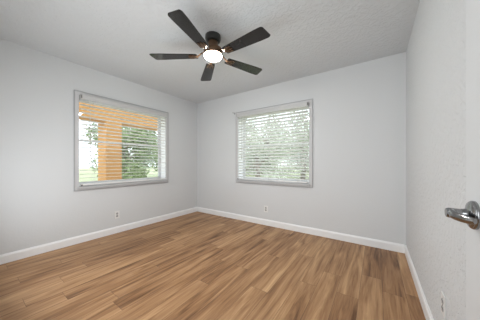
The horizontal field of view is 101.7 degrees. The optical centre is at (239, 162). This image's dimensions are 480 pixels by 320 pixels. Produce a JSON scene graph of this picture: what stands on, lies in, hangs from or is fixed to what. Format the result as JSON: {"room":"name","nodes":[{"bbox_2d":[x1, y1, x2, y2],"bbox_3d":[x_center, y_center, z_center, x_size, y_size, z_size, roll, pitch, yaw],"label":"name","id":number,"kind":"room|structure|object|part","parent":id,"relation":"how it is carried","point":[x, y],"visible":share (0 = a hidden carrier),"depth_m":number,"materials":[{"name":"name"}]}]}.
{"room":"empty bedroom","nodes":[
{"label":"empty bedroom","id":0,"kind":"room"},
{"bbox_2d":[0,38,196,254],"bbox_3d":[-1.951,-0.128,3.238,0.200,2.455,3.530,0,0,35],"label":"wall","id":1,"kind":"structure","parent":0,"point":[40,204],"depth_m":2.50,"materials":[{"name":"white paint"}]},
{"bbox_2d":[0,207,196,264],"bbox_3d":[-1.863,1.048,3.177,0.014,0.103,3.130,0,0,35],"label":"baseboard","id":2,"kind":"structure","parent":1,"relation":"attached to","point":[28,252],"depth_m":2.70,"materials":[{"name":"white paint"}]},
{"bbox_2d":[115,211,119,218],"bbox_3d":[-1.935,0.815,3.078,0.010,0.116,0.072,0,0,35],"label":"wall outlet","id":3,"kind":"object","parent":1,"relation":"attached to","point":[117,213],"visible":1,"depth_m":3.08,"materials":[{"name":"plastic"}]},
{"bbox_2d":[74,90,167,190],"bbox_3d":[-1.891,-0.302,3.279,0.241,1.369,1.454,0,0,35],"label":"window","id":4,"kind":"structure","parent":1,"relation":"in","point":[161,158],"depth_m":3.13,"materials":[{"name":"grey paint"}]},
{"bbox_3d":[-1.980,-0.614,3.340,0.016,0.592,1.304,0,0,35],"label":"sash","id":5,"kind":"part","parent":4,"relation":"part of","materials":[{"name":"glass"}]},
{"bbox_3d":[-1.961,-0.017,3.327,0.024,0.647,1.304,0,0,35],"label":"sash","id":6,"kind":"part","parent":4,"relation":"part of","materials":[{"name":"glass"}]},
{"bbox_3d":[-1.872,0.338,3.265,0.194,0.040,1.378,0,0,35],"label":"sill","id":7,"kind":"part","parent":4,"relation":"part of","materials":[{"name":"grey paint"}]},
{"bbox_2d":[79,94,166,185],"bbox_3d":[-1.802,-0.310,3.217,0.084,1.250,1.338,0,0,35],"label":"window blind","id":8,"kind":"object","parent":4,"relation":"attached to","point":[81,96],"visible":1,"depth_m":3.07,"materials":[{"name":"plastic"}]},
{"bbox_3d":[-1.812,0.300,3.224,0.052,0.020,1.322,0,0,35],"label":"rail","id":9,"kind":"part","parent":8,"relation":"part of","materials":[{"name":"plastic"}]},
{"bbox_2d":[0,0,419,103],"bbox_3d":[-0.831,-1.630,1.545,3.972,0.550,5.030,0,0,35],"label":"ceiling","id":10,"kind":"structure","parent":0,"point":[117,38],"depth_m":2.05,"materials":[{"name":"white paint"}]},
{"bbox_2d":[149,9,269,80],"bbox_3d":[-0.250,-1.226,2.062,1.229,0.258,1.273,0,0,35],"label":"ceiling fan","id":11,"kind":"object","parent":10,"relation":"hanging from","point":[212,52],"visible":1,"depth_m":2.00,"materials":[{"name":"brown wood"}]},
{"bbox_3d":[-0.700,-1.141,2.096,0.494,0.022,0.142,0,0,1],"label":"fan blade","id":12,"kind":"part","parent":11,"relation":"part of","materials":[{"name":"black wood"}]},
{"bbox_3d":[-0.423,-1.141,1.699,0.142,0.022,0.494,0,0,19],"label":"fan blade","id":13,"kind":"part","parent":11,"relation":"part of","materials":[{"name":"black wood"}]},
{"bbox_3d":[-0.460,-1.153,2.092,0.175,0.059,0.081,0,0,1],"label":"blade arm","id":14,"kind":"part","parent":11,"relation":"part of","materials":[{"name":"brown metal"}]},
{"bbox_3d":[-0.346,-1.153,1.925,0.081,0.059,0.175,0,0,19],"label":"blade arm","id":15,"kind":"part","parent":11,"relation":"part of","materials":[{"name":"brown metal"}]},
{"bbox_3d":[-0.407,-1.141,2.482,0.142,0.022,0.494,0,0,-17],"label":"fan blade","id":16,"kind":"part","parent":11,"relation":"part of","materials":[{"name":"black wood"}]},
{"bbox_3d":[-0.288,-1.122,2.088,0.192,0.050,0.192,0,0,35],"label":"lamp shade","id":17,"kind":"part","parent":11,"relation":"part of","materials":[{"name":"white glass"}]},
{"bbox_3d":[-0.151,-1.153,1.983,0.175,0.059,0.081,0,0,37],"label":"blade arm","id":18,"kind":"part","parent":11,"relation":"part of","materials":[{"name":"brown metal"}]},
{"bbox_3d":[-0.146,-1.153,2.185,0.175,0.059,0.081,0,0,-35],"label":"blade arm","id":19,"kind":"part","parent":11,"relation":"part of","materials":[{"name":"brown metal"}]},
{"bbox_3d":[0.050,-1.141,2.323,0.494,0.022,0.142,0,0,-35],"label":"fan blade","id":20,"kind":"part","parent":11,"relation":"part of","materials":[{"name":"black wood"}]},
{"bbox_3d":[0.040,-1.141,1.839,0.494,0.022,0.142,0,0,37],"label":"fan blade","id":21,"kind":"part","parent":11,"relation":"part of","materials":[{"name":"black wood"}]},
{"bbox_2d":[0,211,425,319],"bbox_3d":[-0.831,1.160,1.545,3.972,0.120,5.030,0,0,35],"label":"floor","id":22,"kind":"structure","parent":0,"point":[197,265],"depth_m":1.88,"materials":[{"name":"brown wood"}]},
{"bbox_2d":[197,52,405,244],"bbox_3d":[0.630,-0.128,3.471,3.772,2.455,0.200,0,0,35],"label":"wall","id":23,"kind":"structure","parent":0,"point":[359,188],"depth_m":2.83,"materials":[{"name":"white paint"}]},
{"bbox_2d":[236,99,312,187],"bbox_3d":[0.568,-0.302,3.484,1.454,1.369,0.241,0,0,35],"label":"window","id":24,"kind":"structure","parent":23,"relation":"in","point":[293,184],"depth_m":3.37,"materials":[{"name":"grey paint"}]},
{"bbox_2d":[237,102,308,182],"bbox_3d":[0.506,-0.310,3.394,1.338,1.250,0.084,0,0,35],"label":"window blind","id":25,"kind":"object","parent":24,"relation":"attached to","point":[304,105],"visible":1,"depth_m":3.33,"materials":[{"name":"plastic"}]},
{"bbox_3d":[0.513,0.300,3.404,1.322,0.020,0.052,0,0,35],"label":"rail","id":26,"kind":"part","parent":25,"relation":"part of","materials":[{"name":"plastic"}]},
{"bbox_3d":[0.554,0.338,3.464,1.378,0.040,0.194,0,0,35],"label":"sill","id":27,"kind":"part","parent":24,"relation":"part of","materials":[{"name":"grey paint"}]},
{"bbox_3d":[0.624,-0.302,3.564,1.352,1.267,0.045,0,0,35],"label":"frame","id":28,"kind":"part","parent":24,"relation":"part of","materials":[{"name":"metal"}]},
{"bbox_3d":[0.629,-0.614,3.572,1.304,0.592,0.016,0,0,35],"label":"sash","id":29,"kind":"part","parent":24,"relation":"part of","materials":[{"name":"glass"}]},
{"bbox_3d":[0.616,-0.017,3.553,1.304,0.647,0.024,0,0,35],"label":"sash","id":30,"kind":"part","parent":24,"relation":"part of","materials":[{"name":"glass"}]},
{"bbox_2d":[197,207,404,252],"bbox_3d":[0.519,1.048,3.418,3.624,0.103,0.014,0,0,35],"label":"baseboard","id":31,"kind":"structure","parent":23,"relation":"attached to","point":[386,245],"depth_m":2.96,"materials":[{"name":"white paint"}]},
{"bbox_2d":[406,0,465,319],"bbox_3d":[0.728,-0.128,0.413,0.120,2.455,4.710,0,0,35],"label":"wall","id":32,"kind":"structure","parent":0,"point":[436,48],"depth_m":1.19,"materials":[{"name":"white paint"}]},
{"bbox_2d":[405,245,433,319],"bbox_3d":[1.124,1.048,1.100,0.014,0.103,3.130,0,0,35],"label":"baseboard","id":33,"kind":"structure","parent":32,"relation":"attached to","point":[427,313],"depth_m":1.61,"materials":[{"name":"white paint"}]},
{"bbox_2d":[441,291,445,319],"bbox_3d":[1.095,0.765,1.054,0.010,0.116,0.072,0,0,35],"label":"wall outlet","id":34,"kind":"object","parent":32,"relation":"attached to","point":[443,298],"visible":1,"depth_m":1.04,"materials":[{"name":"plastic"}]},
{"bbox_3d":[-1.297,-0.127,0.804,3.652,2.455,0.120,0,0,35],"label":"wall","id":35,"kind":"structure","parent":0,"visible":0},
{"bbox_2d":[445,0,479,319],"bbox_3d":[0.381,0.076,0.211,0.086,2.023,0.805,0,0,35],"label":"door","id":36,"kind":"structure","parent":35,"relation":"in","point":[470,215],"depth_m":0.49,"materials":[{"name":"white paint"}]},
{"bbox_3d":[0.531,0.128,0.473,0.032,0.026,0.087,0,0,32],"label":"lever","id":37,"kind":"part","parent":36,"relation":"part of","materials":[{"name":"silver metal"}]},
{"bbox_3d":[0.566,0.128,0.486,0.024,0.070,0.070,0,0,35],"label":"handle","id":38,"kind":"part","parent":36,"relation":"part of","materials":[{"name":"silver metal"}]},
{"bbox_3d":[0.402,0.076,0.197,0.035,2.023,0.783,0,0,35],"label":"panel","id":39,"kind":"part","parent":36,"relation":"part of","materials":[{"name":"white paint"}]},
{"label":"outside","id":40,"kind":"structure","parent":0,"visible":0},
{"bbox_2d":[79,167,308,181],"bbox_3d":[-2.504,1.350,13.919,100.000,0.200,100.000,0,0,35],"label":"ground","id":41,"kind":"structure","parent":40,"point":[85,174],"depth_m":21.25,"materials":[{"name":"green plant"}]},
{"bbox_2d":[79,102,157,180],"bbox_3d":[-3.137,-0.140,3.599,2.140,2.820,7.500,0,0,35],"label":"porch","id":42,"kind":"object","parent":41,"relation":"on","point":[117,173],"visible":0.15,"depth_m":4.44,"materials":[{"name":"orange paint"}]},
{"bbox_2d":[85,122,157,178],"bbox_3d":[-5.285,-0.314,8.870,2.882,3.151,2.666,0,0,-11],"label":"bushy tree","id":43,"kind":"object","parent":41,"relation":"on","point":[139,171],"visible":0.44,"depth_m":8.70,"materials":[{"name":"green plant"}]},
{"bbox_2d":[122,127,157,177],"bbox_3d":[-8.019,-1.402,16.399,4.357,5.360,5.337,0,0,35],"label":"bushy tree","id":44,"kind":"object","parent":41,"relation":"on","point":[152,153],"visible":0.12,"depth_m":15.63,"materials":[{"name":"green plant"}]},
{"bbox_2d":[148,149,157,172],"bbox_3d":[-4.541,-0.211,12.747,2.579,2.948,3.708,0,0,-22],"label":"bushy tree","id":45,"kind":"object","parent":41,"relation":"on","point":[157,149],"visible":0.02,"depth_m":11.71,"materials":[{"name":"green plant"}]},
{"bbox_2d":[246,122,294,177],"bbox_3d":[0.969,-0.511,10.636,4.192,3.557,2.805,0,0,35],"label":"tree","id":46,"kind":"object","parent":41,"relation":"on","point":[289,122],"visible":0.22,"depth_m":10.39,"materials":[{"name":"green plant"}]},
{"bbox_2d":[246,112,294,174],"bbox_3d":[2.933,-2.541,21.144,6.737,7.688,6.994,0,0,35],"label":"tree","id":47,"kind":"object","parent":41,"relation":"on","point":[289,112],"visible":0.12,"depth_m":20.55,"materials":[{"name":"green plant"}]},
{"bbox_2d":[269,110,308,178],"bbox_3d":[4.611,-1.348,14.720,4.719,5.234,4.963,0,0,-8],"label":"tree","id":48,"kind":"object","parent":41,"relation":"on","point":[302,110],"visible":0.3,"depth_m":14.75,"materials":[{"name":"green plant"}]}
]}

